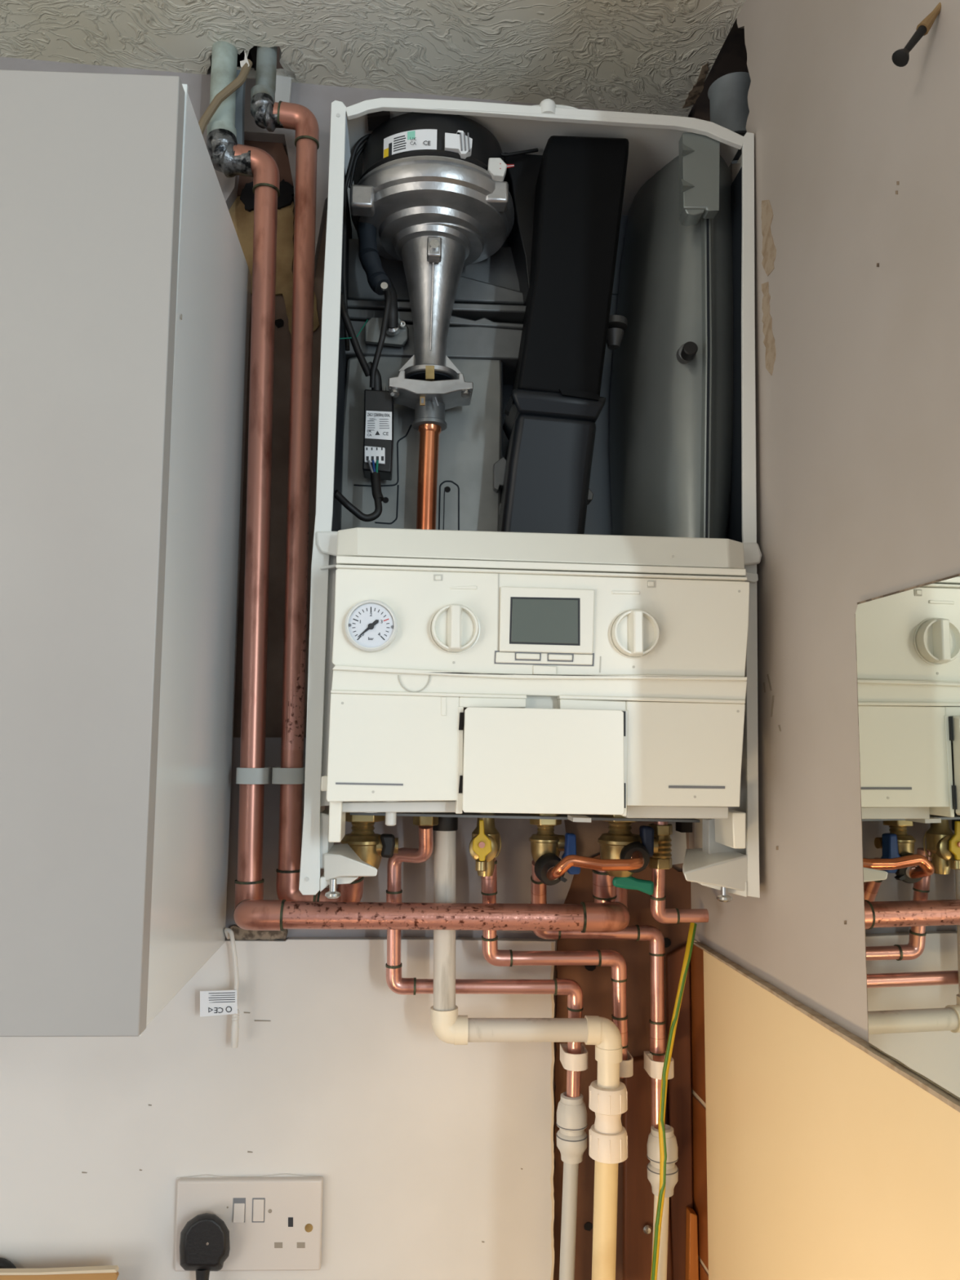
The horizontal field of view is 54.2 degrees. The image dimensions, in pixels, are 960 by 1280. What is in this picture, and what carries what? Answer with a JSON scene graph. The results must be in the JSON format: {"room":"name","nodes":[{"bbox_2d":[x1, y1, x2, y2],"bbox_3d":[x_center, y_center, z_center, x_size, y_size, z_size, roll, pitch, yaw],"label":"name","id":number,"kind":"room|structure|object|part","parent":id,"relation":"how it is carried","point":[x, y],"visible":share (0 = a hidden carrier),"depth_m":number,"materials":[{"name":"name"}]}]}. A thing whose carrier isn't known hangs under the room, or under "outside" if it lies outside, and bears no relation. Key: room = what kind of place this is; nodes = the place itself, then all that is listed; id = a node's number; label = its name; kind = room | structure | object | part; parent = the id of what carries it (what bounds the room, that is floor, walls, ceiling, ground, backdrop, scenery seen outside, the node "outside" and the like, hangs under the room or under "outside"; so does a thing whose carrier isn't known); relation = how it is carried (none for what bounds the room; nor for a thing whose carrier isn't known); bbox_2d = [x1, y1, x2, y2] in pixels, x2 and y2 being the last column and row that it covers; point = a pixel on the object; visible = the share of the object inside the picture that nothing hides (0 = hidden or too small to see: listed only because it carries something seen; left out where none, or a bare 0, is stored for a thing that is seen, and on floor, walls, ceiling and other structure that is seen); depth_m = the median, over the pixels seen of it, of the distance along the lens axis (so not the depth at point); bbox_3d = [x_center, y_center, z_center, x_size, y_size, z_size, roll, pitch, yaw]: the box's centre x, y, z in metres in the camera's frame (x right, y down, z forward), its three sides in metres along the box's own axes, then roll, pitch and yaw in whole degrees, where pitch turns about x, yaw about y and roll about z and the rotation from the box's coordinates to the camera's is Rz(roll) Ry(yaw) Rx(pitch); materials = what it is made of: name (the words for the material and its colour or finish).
{"room":"kitchen","nodes":[
{"label":"kitchen","id":0,"kind":"room"},
{"bbox_2d":[0,1265,119,1279],"bbox_3d":[-0.436,0.632,0.877,0.196,0.084,0.007,1,-6,-4],"label":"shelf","id":1,"kind":"object","parent":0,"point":[108,1272],"visible":1,"depth_m":0.88,"materials":[{"name":"brown"}]},
{"bbox_2d":[209,45,257,70],"bbox_3d":[-0.305,-0.752,1.032,0.124,0.197,0.136,1,-6,-4],"label":"hole","id":2,"kind":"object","parent":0,"point":[252,53],"depth_m":1.08,"materials":[{"name":"black"}]},
{"bbox_2d":[0,937,555,1279],"bbox_3d":[-0.804,0.941,0.866,1.753,1.296,0.034,1,-6,-4],"label":"wall","id":3,"kind":"structure","parent":0,"point":[420,1143],"depth_m":0.94,"materials":[{"name":"beige paint"}]},
{"bbox_2d":[0,1257,16,1268],"bbox_3d":[-0.464,0.610,0.897,0.046,0.035,0.011,1,-6,-4],"label":"cable","id":4,"kind":"object","parent":3,"relation":"attached to","point":[4,1263],"visible":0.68,"depth_m":0.90,"materials":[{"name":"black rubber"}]},
{"bbox_2d":[177,1173,308,1182],"bbox_3d":[-0.229,0.536,0.933,0.143,0.008,0.002,1,-6,-4],"label":"sealant line","id":5,"kind":"object","parent":3,"relation":"attached to","point":[276,1175],"visible":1,"depth_m":0.93,"materials":[{"name":"beige paint"}]},
{"bbox_2d":[174,1176,323,1271],"bbox_3d":[-0.227,0.576,0.923,0.142,0.086,0.013,1,-6,-4],"label":"double socket","id":6,"kind":"object","parent":3,"relation":"attached to","point":[273,1224],"visible":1,"depth_m":0.92,"materials":[{"name":"beige plastic"}]},
{"bbox_2d":[179,1213,230,1279],"bbox_3d":[-0.266,0.626,0.898,0.049,0.149,0.027,1,-6,-4],"label":"plug","id":7,"kind":"object","parent":6,"relation":"attached to","point":[204,1242],"visible":1,"depth_m":0.89,"materials":[{"name":"black plastic"}]},
{"bbox_2d":[232,1203,244,1222],"bbox_3d":[-0.236,0.560,0.920,0.011,0.020,0.005,1,-6,-4],"label":"rocker switch","id":8,"kind":"object","parent":6,"relation":"attached to","point":[238,1209],"depth_m":0.92,"materials":[{"name":"beige plastic"}]},
{"bbox_2d":[253,1199,264,1221],"bbox_3d":[-0.218,0.561,0.922,0.011,0.020,0.003,1,-6,-4],"label":"rocker switch","id":9,"kind":"object","parent":6,"relation":"attached to","point":[258,1204],"depth_m":0.92,"materials":[{"name":"beige plastic"}]},
{"bbox_2d":[81,1011,522,1242],"bbox_3d":[-0.174,0.490,0.943,0.437,0.226,0.001,1,-6,-4],"label":"marks","id":10,"kind":"object","parent":3,"relation":"attached to","point":[244,1011],"depth_m":0.95,"materials":[{"name":"beige"}]},
{"bbox_2d":[385,826,583,1097],"bbox_3d":[0.006,0.320,0.913,0.198,0.280,0.055,1,-6,-7],"label":"copper pipe","id":11,"kind":"object","parent":3,"relation":"attached to","point":[398,984],"visible":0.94,"depth_m":0.92,"materials":[{"name":"orange metal"}]},
{"bbox_2d":[413,816,438,826],"bbox_3d":[-0.052,0.170,0.901,0.024,0.016,0.022,1,-6,-4],"label":"nut","id":12,"kind":"object","parent":11,"relation":"attached to","point":[417,820],"visible":0.48,"depth_m":0.89,"materials":[{"name":"gold metal"}]},
{"bbox_2d":[560,1043,587,1071],"bbox_3d":[0.094,0.415,0.933,0.024,0.016,0.034,1,-6,-4],"label":"clip","id":13,"kind":"object","parent":11,"relation":"attached to","point":[571,1062],"visible":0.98,"depth_m":0.92,"materials":[{"name":"beige plastic"}]},
{"bbox_2d":[480,857,628,1078],"bbox_3d":[0.074,0.322,0.936,0.155,0.226,0.028,2,-6,-12],"label":"copper pipe","id":14,"kind":"object","parent":3,"relation":"attached to","point":[495,957],"visible":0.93,"depth_m":0.93,"materials":[{"name":"orange metal"}]},
{"bbox_2d":[619,1049,633,1077],"bbox_3d":[0.142,0.425,0.942,0.019,0.016,0.034,1,-6,-4],"label":"clip","id":15,"kind":"object","parent":14,"relation":"attached to","point":[626,1067],"visible":0.56,"depth_m":0.93,"materials":[{"name":"beige plastic"}]},
{"bbox_2d":[555,1091,587,1164],"bbox_3d":[0.091,0.482,0.928,0.031,0.062,0.031,1,-6,-4],"label":"coupler","id":16,"kind":"object","parent":3,"relation":"attached to","point":[571,1113],"visible":1,"depth_m":0.92,"materials":[{"name":"grey plastic"}]},
{"bbox_2d":[559,1161,578,1279],"bbox_3d":[0.086,0.595,0.915,0.021,0.171,0.015,1,-6,-4],"label":"pipe","id":17,"kind":"object","parent":16,"relation":"attached to","point":[570,1183],"visible":1,"depth_m":0.91,"materials":[{"name":"grey plastic"}]},
{"bbox_2d":[530,860,665,1129],"bbox_3d":[0.120,0.363,0.940,0.144,0.286,0.056,1,-6,-4],"label":"copper pipe","id":18,"kind":"object","parent":3,"relation":"attached to","point":[651,934],"visible":0.69,"depth_m":0.96,"materials":[{"name":"orange metal"}]},
{"bbox_2d":[644,1050,674,1079],"bbox_3d":[0.181,0.427,0.942,0.024,0.016,0.034,1,-6,-4],"label":"clip","id":19,"kind":"object","parent":18,"relation":"attached to","point":[654,1068],"visible":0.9,"depth_m":0.93,"materials":[{"name":"beige plastic"}]},
{"bbox_2d":[646,1124,678,1197],"bbox_3d":[0.182,0.519,0.935,0.031,0.063,0.031,1,-6,-4],"label":"coupler","id":20,"kind":"object","parent":18,"relation":"attached to","point":[653,1144],"visible":0.82,"depth_m":0.93,"materials":[{"name":"grey plastic"}]},
{"bbox_2d":[0,0,745,116],"bbox_3d":[-0.441,-0.843,-0.630,2.200,0.078,3.434,1,-6,-4],"label":"ceiling","id":21,"kind":"structure","parent":0,"point":[643,56],"depth_m":1.01,"materials":[{"name":"white paint"}]},
{"bbox_2d":[198,58,252,134],"bbox_3d":[-0.278,-0.561,0.992,0.068,0.117,0.016,1,-6,1],"label":"cable","id":22,"kind":"object","parent":21,"relation":"hanging from","point":[241,78],"visible":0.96,"depth_m":0.99,"materials":[{"name":"brown plastic"}]},
{"bbox_2d":[240,52,249,68],"bbox_3d":[-0.250,-0.616,0.998,0.010,0.021,0.003,1,-6,-4],"label":"paper","id":23,"kind":"object","parent":22,"relation":"on","point":[242,63],"visible":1,"depth_m":1.00,"materials":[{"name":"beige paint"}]},
{"bbox_2d":[206,40,253,177],"bbox_3d":[-0.268,-0.580,1.015,0.052,0.165,0.040,1,-6,-4],"label":"pipe","id":24,"kind":"object","parent":21,"relation":"attached to","point":[221,138],"visible":0.87,"depth_m":1.00,"materials":[{"name":"white plastic"}]},
{"bbox_2d":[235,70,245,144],"bbox_3d":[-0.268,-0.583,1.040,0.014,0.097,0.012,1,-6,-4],"label":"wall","id":25,"kind":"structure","parent":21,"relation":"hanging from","point":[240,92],"depth_m":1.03,"materials":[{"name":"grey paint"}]},
{"bbox_2d":[250,45,284,132],"bbox_3d":[-0.227,-0.607,1.021,0.045,0.113,0.034,1,-6,-4],"label":"pipe","id":26,"kind":"object","parent":21,"relation":"attached to","point":[263,94],"visible":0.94,"depth_m":1.01,"materials":[{"name":"white plastic"}]},
{"bbox_2d":[275,75,292,102],"bbox_3d":[-0.224,-0.622,1.066,0.018,0.040,0.006,1,-6,-4],"label":"block","id":27,"kind":"object","parent":21,"relation":"attached to","point":[283,84],"visible":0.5,"depth_m":1.06,"materials":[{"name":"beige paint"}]},
{"bbox_2d":[0,17,748,1279],"bbox_3d":[-0.596,0.299,0.966,2.158,2.600,0.055,1,-6,-4],"label":"wall","id":28,"kind":"structure","parent":0,"point":[596,985],"depth_m":1.02,"materials":[{"name":"white paint"}]},
{"bbox_2d":[0,69,251,1037],"bbox_3d":[-0.771,-0.074,0.795,1.069,0.712,0.324,1,-6,-4],"label":"upper cabinet","id":29,"kind":"object","parent":28,"relation":"attached to","point":[126,277],"visible":1,"depth_m":0.68,"materials":[{"name":"white"}]},
{"bbox_2d":[200,928,239,1048],"bbox_3d":[-0.259,0.347,0.939,0.039,0.115,0.018,1,-6,-4],"label":"hanging cable","id":30,"kind":"object","parent":29,"relation":"hanging from","point":[216,1002],"visible":1,"depth_m":0.93,"materials":[{"name":"white plastic"}]},
{"bbox_2d":[208,992,235,1012],"bbox_3d":[-0.256,0.359,0.929,0.026,0.019,0.001,1,-6,-4],"label":"print","id":31,"kind":"object","parent":30,"relation":"attached to","point":[217,1002],"depth_m":0.93,"materials":[{"name":"grey paper"}]},
{"bbox_2d":[229,924,288,940],"bbox_3d":[-0.229,0.303,0.974,0.058,0.015,0.020,1,-6,-4],"label":"trim","id":32,"kind":"structure","parent":28,"relation":"attached to","point":[239,933],"depth_m":0.96,"materials":[{"name":"beige"}]},
{"bbox_2d":[275,319,284,328],"bbox_3d":[-0.228,-0.359,1.064,0.010,0.011,0.001,1,-6,-4],"label":"hole","id":33,"kind":"object","parent":28,"relation":"attached to","point":[278,322],"visible":0.94,"depth_m":1.06,"materials":[{"name":"black"}]},
{"bbox_2d":[272,100,364,902],"bbox_3d":[-0.168,-0.155,0.969,0.120,0.856,0.038,0,-6,6],"label":"copper pipe","id":34,"kind":"object","parent":28,"relation":"attached to","point":[296,117],"visible":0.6,"depth_m":0.96,"materials":[{"name":"orange metal"}]},
{"bbox_2d":[271,767,305,784],"bbox_3d":[-0.192,0.136,0.939,0.030,0.016,0.034,1,-6,-4],"label":"clip","id":35,"kind":"object","parent":34,"relation":"attached to","point":[280,775],"visible":1,"depth_m":0.92,"materials":[{"name":"grey plastic"}]},
{"bbox_2d":[298,97,761,902],"bbox_3d":[0.083,-0.183,0.910,0.473,0.832,0.265,1,-6,-4],"label":"boiler","id":36,"kind":"object","parent":28,"relation":"attached to","point":[536,554],"visible":1,"depth_m":0.88,"materials":[{"name":"white paint"}]},
{"bbox_3d":[-0.127,0.118,0.770,0.006,0.012,0.020,1,-6,-4],"label":"arm","id":37,"kind":"part","parent":36,"relation":"part of","materials":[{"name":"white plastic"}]},
{"bbox_3d":[-0.136,0.174,0.830,0.010,0.047,0.060,1,-6,-4],"label":"arm","id":38,"kind":"part","parent":36,"relation":"part of","materials":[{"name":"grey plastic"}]},
{"bbox_3d":[-0.118,0.149,0.779,0.010,0.034,0.050,1,-6,-4],"label":"arm","id":39,"kind":"part","parent":36,"relation":"part of","materials":[{"name":"white plastic"}]},
{"bbox_3d":[-0.120,0.208,0.811,0.032,0.013,0.040,1,-6,-4],"label":"arm","id":40,"kind":"part","parent":36,"relation":"part of","materials":[{"name":"white paint"}]},
{"bbox_2d":[340,812,398,869],"bbox_3d":[-0.104,0.187,0.885,0.054,0.068,0.041,1,-6,-4],"label":"valve","id":41,"kind":"object","parent":36,"relation":"attached to","point":[370,846],"visible":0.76,"depth_m":0.87,"materials":[{"name":"gold metal"}]},
{"bbox_3d":[-0.086,0.192,0.874,0.014,0.021,0.016,1,-6,-4],"label":"lever","id":42,"kind":"part","parent":41,"relation":"part of","materials":[{"name":"black plastic"}]},
{"bbox_2d":[367,418,389,430],"bbox_3d":[-0.098,-0.208,0.904,0.021,0.012,0.001,1,-6,-4],"label":"print","id":43,"kind":"object","parent":36,"relation":"on","point":[372,424],"depth_m":0.90,"materials":[{"name":"grey paper"}]},
{"bbox_3d":[-0.094,-0.311,0.947,0.045,0.029,0.006,1,-6,-4],"label":"electrode plate","id":44,"kind":"part","parent":36,"relation":"part of","materials":[{"name":"silver metal"}]},
{"bbox_2d":[388,135,406,155],"bbox_3d":[-0.069,-0.465,0.881,0.037,0.019,0.003,-1,-6,18],"label":"print","id":45,"kind":"object","parent":36,"relation":"on","point":[397,144],"depth_m":0.88,"materials":[{"name":"grey paper"}]},
{"bbox_2d":[342,800,455,812],"bbox_3d":[-0.066,0.138,0.777,0.095,0.010,0.020,1,-6,-4],"label":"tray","id":46,"kind":"object","parent":36,"relation":"on","point":[391,806],"depth_m":0.77,"materials":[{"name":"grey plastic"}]},
{"bbox_2d":[421,396,438,406],"bbox_3d":[-0.048,-0.229,0.900,0.017,0.010,0.002,2,-6,-8],"label":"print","id":47,"kind":"object","parent":36,"relation":"attached to","point":[425,401],"depth_m":0.91,"materials":[{"name":"grey metal"}]},
{"bbox_2d":[233,143,630,933],"bbox_3d":[-0.056,-0.123,0.953,0.426,0.816,0.086,1,-6,-4],"label":"copper pipe","id":48,"kind":"object","parent":36,"relation":"attached to","point":[251,912],"visible":1,"depth_m":0.94,"materials":[{"name":"orange metal"}]},
{"bbox_2d":[235,767,272,784],"bbox_3d":[-0.226,0.135,0.936,0.032,0.016,0.034,1,-6,-4],"label":"clip","id":49,"kind":"object","parent":48,"relation":"attached to","point":[243,775],"visible":1,"depth_m":0.92,"materials":[{"name":"grey plastic"}]},
{"bbox_2d":[591,869,617,902],"bbox_3d":[0.125,0.252,0.944,0.026,0.053,0.032,1,-6,-4],"label":"copper pipe","id":50,"kind":"object","parent":48,"relation":"attached to","point":[604,891],"visible":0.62,"depth_m":0.93,"materials":[{"name":"orange metal"}]},
{"bbox_3d":[-0.047,-0.468,0.950,0.144,0.060,0.144,1,-6,-4],"label":"fan motor","id":51,"kind":"part","parent":36,"relation":"part of","materials":[{"name":"black plastic"}]},
{"bbox_3d":[-0.046,-0.314,0.993,0.194,0.059,0.074,1,-6,-4],"label":"exchanger rail","id":52,"kind":"part","parent":36,"relation":"part of","materials":[{"name":"metal"}]},
{"bbox_3d":[-0.020,-0.010,0.762,0.038,0.038,0.012,1,-6,-4],"label":"control knob","id":53,"kind":"part","parent":36,"relation":"part of","materials":[{"name":"white plastic"}]},
{"bbox_3d":[-0.018,0.099,0.779,0.005,0.086,0.050,1,-6,-4],"label":"opening frame","id":54,"kind":"part","parent":36,"relation":"part of","materials":[{"name":"white plastic"}]},
{"bbox_2d":[468,817,501,876],"bbox_3d":[0.004,0.191,0.901,0.028,0.070,0.040,-1,-6,17],"label":"gas valve","id":55,"kind":"object","parent":36,"relation":"attached to","point":[485,843],"visible":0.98,"depth_m":0.89,"materials":[{"name":"gold metal"}]},
{"bbox_3d":[0.002,0.190,0.887,0.018,0.038,0.004,1,-6,-4],"label":"lever","id":56,"kind":"part","parent":55,"relation":"part of","materials":[{"name":"yellow"}]},
{"bbox_3d":[0.040,0.171,0.922,0.328,0.007,0.100,1,-6,-4],"label":"underside plate","id":57,"kind":"part","parent":36,"relation":"part of","materials":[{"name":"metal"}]},
{"bbox_2d":[431,817,622,1088],"bbox_3d":[0.045,0.304,0.912,0.188,0.277,0.026,1,-6,-4],"label":"pipe","id":58,"kind":"object","parent":36,"relation":"attached to","point":[451,1028],"visible":0.96,"depth_m":0.90,"materials":[{"name":"beige plastic"}]},
{"bbox_2d":[591,1160,617,1279],"bbox_3d":[0.118,0.574,0.888,0.028,0.173,0.022,1,-6,-4],"label":"pipe","id":59,"kind":"object","parent":58,"relation":"attached to","point":[606,1175],"visible":0.84,"depth_m":0.88,"materials":[{"name":"beige plastic"}]},
{"bbox_2d":[588,1080,627,1164],"bbox_3d":[0.123,0.462,0.901,0.037,0.065,0.037,1,-6,-4],"label":"coupler","id":60,"kind":"object","parent":59,"relation":"attached to","point":[608,1139],"visible":0.96,"depth_m":0.89,"materials":[{"name":"beige plastic"}]},
{"bbox_3d":[0.055,-0.076,0.803,0.354,0.031,0.048,1,-6,-4],"label":"control panel","id":61,"kind":"part","parent":36,"relation":"part of","materials":[{"name":"white plastic"}]},
{"bbox_3d":[0.077,-0.331,1.046,0.472,0.509,0.005,1,-6,-4],"label":"plate","id":62,"kind":"part","parent":36,"relation":"part of","materials":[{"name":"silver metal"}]},
{"bbox_3d":[0.051,0.097,0.753,0.130,0.084,0.010,1,-6,-4],"label":"flap door","id":63,"kind":"part","parent":36,"relation":"part of","materials":[{"name":"white plastic"}]},
{"bbox_2d":[365,800,728,826],"bbox_3d":[0.047,0.155,0.874,0.323,0.021,0.200,1,-6,-4],"label":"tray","id":64,"kind":"object","parent":36,"relation":"on","point":[673,815],"depth_m":0.78,"materials":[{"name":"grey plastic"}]},
{"bbox_2d":[528,813,580,874],"bbox_3d":[0.073,0.191,0.892,0.053,0.057,0.031,-2,-7,23],"label":"valve","id":65,"kind":"object","parent":36,"relation":"attached to","point":[544,842],"visible":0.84,"depth_m":0.89,"materials":[{"name":"gold metal"}]},
{"bbox_3d":[0.086,0.200,0.879,0.017,0.037,0.014,1,-6,-4],"label":"lever","id":66,"kind":"part","parent":65,"relation":"part of","materials":[{"name":"blue plastic"}]},
{"bbox_2d":[533,841,649,885],"bbox_3d":[0.106,0.207,0.864,0.108,0.041,0.053,1,-6,-4],"label":"loop","id":67,"kind":"object","parent":65,"relation":"attached to","point":[549,868],"visible":1,"depth_m":0.85,"materials":[{"name":"orange metal"}]},
{"bbox_3d":[0.117,0.103,0.788,0.005,0.086,0.050,1,-6,-4],"label":"opening frame","id":68,"kind":"part","parent":36,"relation":"part of","materials":[{"name":"white plastic"}]},
{"bbox_2d":[597,814,658,877],"bbox_3d":[0.141,0.191,0.902,0.056,0.070,0.042,1,-6,-4],"label":"valve","id":69,"kind":"object","parent":36,"relation":"attached to","point":[620,834],"visible":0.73,"depth_m":0.89,"materials":[{"name":"gold metal"}]},
{"bbox_2d":[612,875,653,894],"bbox_3d":[0.147,0.234,0.900,0.041,0.021,0.015,1,-6,-4],"label":"lever","id":70,"kind":"object","parent":69,"relation":"attached to","point":[646,886],"visible":0.98,"depth_m":0.89,"materials":[{"name":"teal plastic"}]},
{"bbox_3d":[0.159,0.191,0.891,0.012,0.029,0.016,1,-6,-4],"label":"lever","id":71,"kind":"part","parent":69,"relation":"part of","materials":[{"name":"blue plastic"}]},
{"bbox_3d":[0.128,-0.006,0.772,0.038,0.038,0.012,1,-6,-4],"label":"control knob","id":72,"kind":"part","parent":36,"relation":"part of","materials":[{"name":"white plastic"}]},
{"bbox_2d":[653,821,667,825],"bbox_3d":[0.176,0.178,0.911,0.014,0.021,0.013,1,-6,-4],"label":"copper pipe","id":73,"kind":"object","parent":36,"relation":"attached to","point":[659,823],"visible":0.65,"depth_m":0.91,"materials":[{"name":"orange metal"}]},
{"bbox_3d":[0.199,-0.277,0.906,0.018,0.019,0.020,1,-6,-4],"label":"valve stem","id":74,"kind":"part","parent":36,"relation":"part of","materials":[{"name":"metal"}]},
{"bbox_3d":[0.210,0.217,0.834,0.042,0.016,0.040,1,-6,-4],"label":"arm","id":75,"kind":"part","parent":36,"relation":"part of","materials":[{"name":"white paint"}]},
{"bbox_3d":[0.224,0.194,0.859,0.037,0.072,0.020,1,-6,-4],"label":"arm","id":76,"kind":"part","parent":36,"relation":"part of","materials":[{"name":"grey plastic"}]},
{"bbox_3d":[0.218,0.164,0.820,0.012,0.030,0.050,1,-6,-4],"label":"arm","id":77,"kind":"part","parent":36,"relation":"part of","materials":[{"name":"white plastic"}]},
{"bbox_2d":[550,942,554,1279],"bbox_3d":[0.074,0.483,0.963,0.005,0.336,0.004,1,-6,-4],"label":"trim","id":78,"kind":"structure","parent":28,"relation":"attached to","point":[552,943],"depth_m":0.96,"materials":[{"name":"beige wood"}]},
{"bbox_2d":[584,1222,592,1231],"bbox_3d":[0.114,0.613,0.979,0.010,0.008,0.001,1,-6,-4],"label":"hole","id":79,"kind":"object","parent":28,"relation":"attached to","point":[588,1226],"visible":0.96,"depth_m":0.98,"materials":[{"name":"black"}]},
{"bbox_2d":[584,965,595,971],"bbox_3d":[0.118,0.350,1.008,0.012,0.012,0.001,1,-6,-4],"label":"hole","id":80,"kind":"object","parent":28,"relation":"attached to","point":[591,968],"visible":0.52,"depth_m":1.01,"materials":[{"name":"black"}]},
{"bbox_2d":[622,1055,672,1279],"bbox_3d":[0.175,0.572,0.982,0.052,0.265,0.013,1,-6,-4],"label":"board","id":81,"kind":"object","parent":28,"relation":"attached to","point":[637,1195],"depth_m":0.97,"materials":[{"name":"brown wood"}]},
{"bbox_2d":[643,1224,652,1234],"bbox_3d":[0.173,0.608,0.967,0.009,0.009,0.006,1,-6,-4],"label":"screw","id":82,"kind":"object","parent":28,"relation":"attached to","point":[647,1229],"visible":1,"depth_m":0.96,"materials":[{"name":"silver metal"}]},
{"bbox_2d":[663,937,671,947],"bbox_3d":[0.202,0.328,1.016,0.011,0.010,0.001,1,-6,-4],"label":"hole","id":83,"kind":"object","parent":28,"relation":"attached to","point":[667,941],"visible":0.7,"depth_m":1.01,"materials":[{"name":"black"}]},
{"bbox_2d":[650,922,697,1279],"bbox_3d":[0.193,0.480,0.919,0.069,0.389,0.020,5,-7,-32],"label":"cable","id":84,"kind":"object","parent":28,"relation":"attached to","point":[662,1140],"visible":1,"depth_m":0.91,"materials":[{"name":"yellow plastic"}]},
{"bbox_2d":[665,942,693,1279],"bbox_3d":[0.211,0.517,0.992,0.025,0.382,0.010,1,-6,-4],"label":"wooden board","id":85,"kind":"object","parent":28,"relation":"attached to","point":[679,1087],"depth_m":0.99,"materials":[{"name":"brown wood"}]},
{"bbox_2d":[652,1194,669,1279],"bbox_3d":[0.177,0.618,0.924,0.021,0.142,0.015,1,-6,-4],"label":"pipe","id":86,"kind":"object","parent":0,"point":[663,1253],"visible":0.65,"depth_m":0.92,"materials":[{"name":"beige plastic"}]},
{"bbox_2d":[688,0,959,1274],"bbox_3d":[0.274,0.450,0.662,0.015,2.254,0.751,1,-6,-6],"label":"wall","id":87,"kind":"structure","parent":0,"point":[858,411],"depth_m":0.72,"materials":[{"name":"beige paint"}]},
{"bbox_2d":[649,868,708,924],"bbox_3d":[0.195,0.244,0.916,0.057,0.066,0.024,1,-6,-4],"label":"copper pipe","id":88,"kind":"object","parent":87,"relation":"attached to","point":[659,912],"visible":0.99,"depth_m":0.91,"materials":[{"name":"orange metal"}]},
{"bbox_2d":[648,822,672,869],"bbox_3d":[0.176,0.200,0.912,0.024,0.042,0.022,1,-6,-4],"label":"coupling","id":89,"kind":"object","parent":88,"relation":"attached to","point":[662,860],"visible":0.79,"depth_m":0.90,"materials":[{"name":"gold metal"}]},
{"bbox_2d":[685,1206,698,1279],"bbox_3d":[0.218,0.638,0.967,0.012,0.096,0.014,1,-6,-4],"label":"trim","id":90,"kind":"structure","parent":87,"relation":"attached to","point":[691,1230],"depth_m":0.96,"materials":[{"name":"brown wood"}]},
{"bbox_2d":[689,943,706,1103],"bbox_3d":[0.231,0.399,0.977,0.003,0.153,0.069,1,-6,-6],"label":"trim","id":91,"kind":"structure","parent":87,"relation":"attached to","point":[697,1051],"depth_m":0.99,"materials":[{"name":"brown wood"}]},
{"bbox_2d":[691,1093,708,1270],"bbox_3d":[0.229,0.557,0.960,0.003,0.153,0.069,1,-6,-6],"label":"trim","id":92,"kind":"structure","parent":87,"relation":"attached to","point":[698,1109],"depth_m":0.97,"materials":[{"name":"brown wood"}]},
{"bbox_2d":[697,1258,708,1279],"bbox_3d":[0.227,0.747,0.940,0.003,0.217,0.069,1,-6,-6],"label":"wall tile","id":93,"kind":"structure","parent":87,"relation":"attached to","point":[703,1274],"depth_m":0.95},
{"bbox_2d":[707,71,751,160],"bbox_3d":[0.266,-0.546,0.980,0.054,0.063,0.054,1,-6,-4],"label":"duct","id":94,"kind":"object","parent":87,"relation":"attached to","point":[727,95],"visible":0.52,"depth_m":0.96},
{"bbox_2d":[760,200,776,275],"bbox_3d":[0.265,-0.373,0.860,0.001,0.079,0.031,1,-6,-6],"label":"paint","id":95,"kind":"object","parent":87,"relation":"attached to","point":[769,250],"visible":1,"depth_m":0.86,"materials":[{"name":"beige paint"}]},
{"bbox_2d":[761,281,775,375],"bbox_3d":[0.263,-0.285,0.855,0.001,0.095,0.027,1,-6,-6],"label":"paint","id":96,"kind":"object","parent":87,"relation":"attached to","point":[769,340],"visible":1,"depth_m":0.86,"materials":[{"name":"beige paint"}]},
{"bbox_2d":[763,674,781,731],"bbox_3d":[0.258,0.055,0.828,0.001,0.051,0.035,1,-6,-6],"label":"scratch marks","id":97,"kind":"object","parent":87,"relation":"attached to","point":[768,677],"visible":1,"depth_m":0.83,"materials":[{"name":"beige paint"}]},
{"bbox_2d":[693,942,959,1112],"bbox_3d":[0.269,0.282,0.649,0.008,0.005,0.691,1,-6,-6],"label":"trim","id":98,"kind":"structure","parent":87,"relation":"attached to","point":[853,1039],"depth_m":0.68,"materials":[{"name":"paint"}]},
{"bbox_2d":[703,951,959,1279],"bbox_3d":[0.263,0.924,0.565,0.008,1.291,0.662,1,-6,-6],"label":"wall panel","id":99,"kind":"object","parent":87,"relation":"attached to","point":[825,1162],"visible":1,"depth_m":0.72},
{"bbox_2d":[776,181,898,924],"bbox_3d":[0.272,-0.047,0.726,0.001,0.519,0.222,1,-6,-6],"label":"holes","id":100,"kind":"object","parent":87,"relation":"attached to","point":[897,182],"depth_m":0.67,"materials":[{"name":"black"}]},
{"bbox_2d":[854,573,959,1100],"bbox_3d":[0.293,0.110,0.506,0.006,0.309,0.326,1,-6,-6],"label":"mirror","id":101,"kind":"object","parent":87,"relation":"attached to","point":[908,640],"visible":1,"depth_m":0.60,"materials":[{"name":"clear glass"}]},
{"bbox_2d":[892,2,941,66],"bbox_3d":[0.281,-0.389,0.598,0.037,0.047,0.011,1,-6,-4],"label":"screw","id":102,"kind":"object","parent":87,"relation":"attached to","point":[900,57],"visible":1,"depth_m":0.60,"materials":[{"name":"black metal"}]}
]}

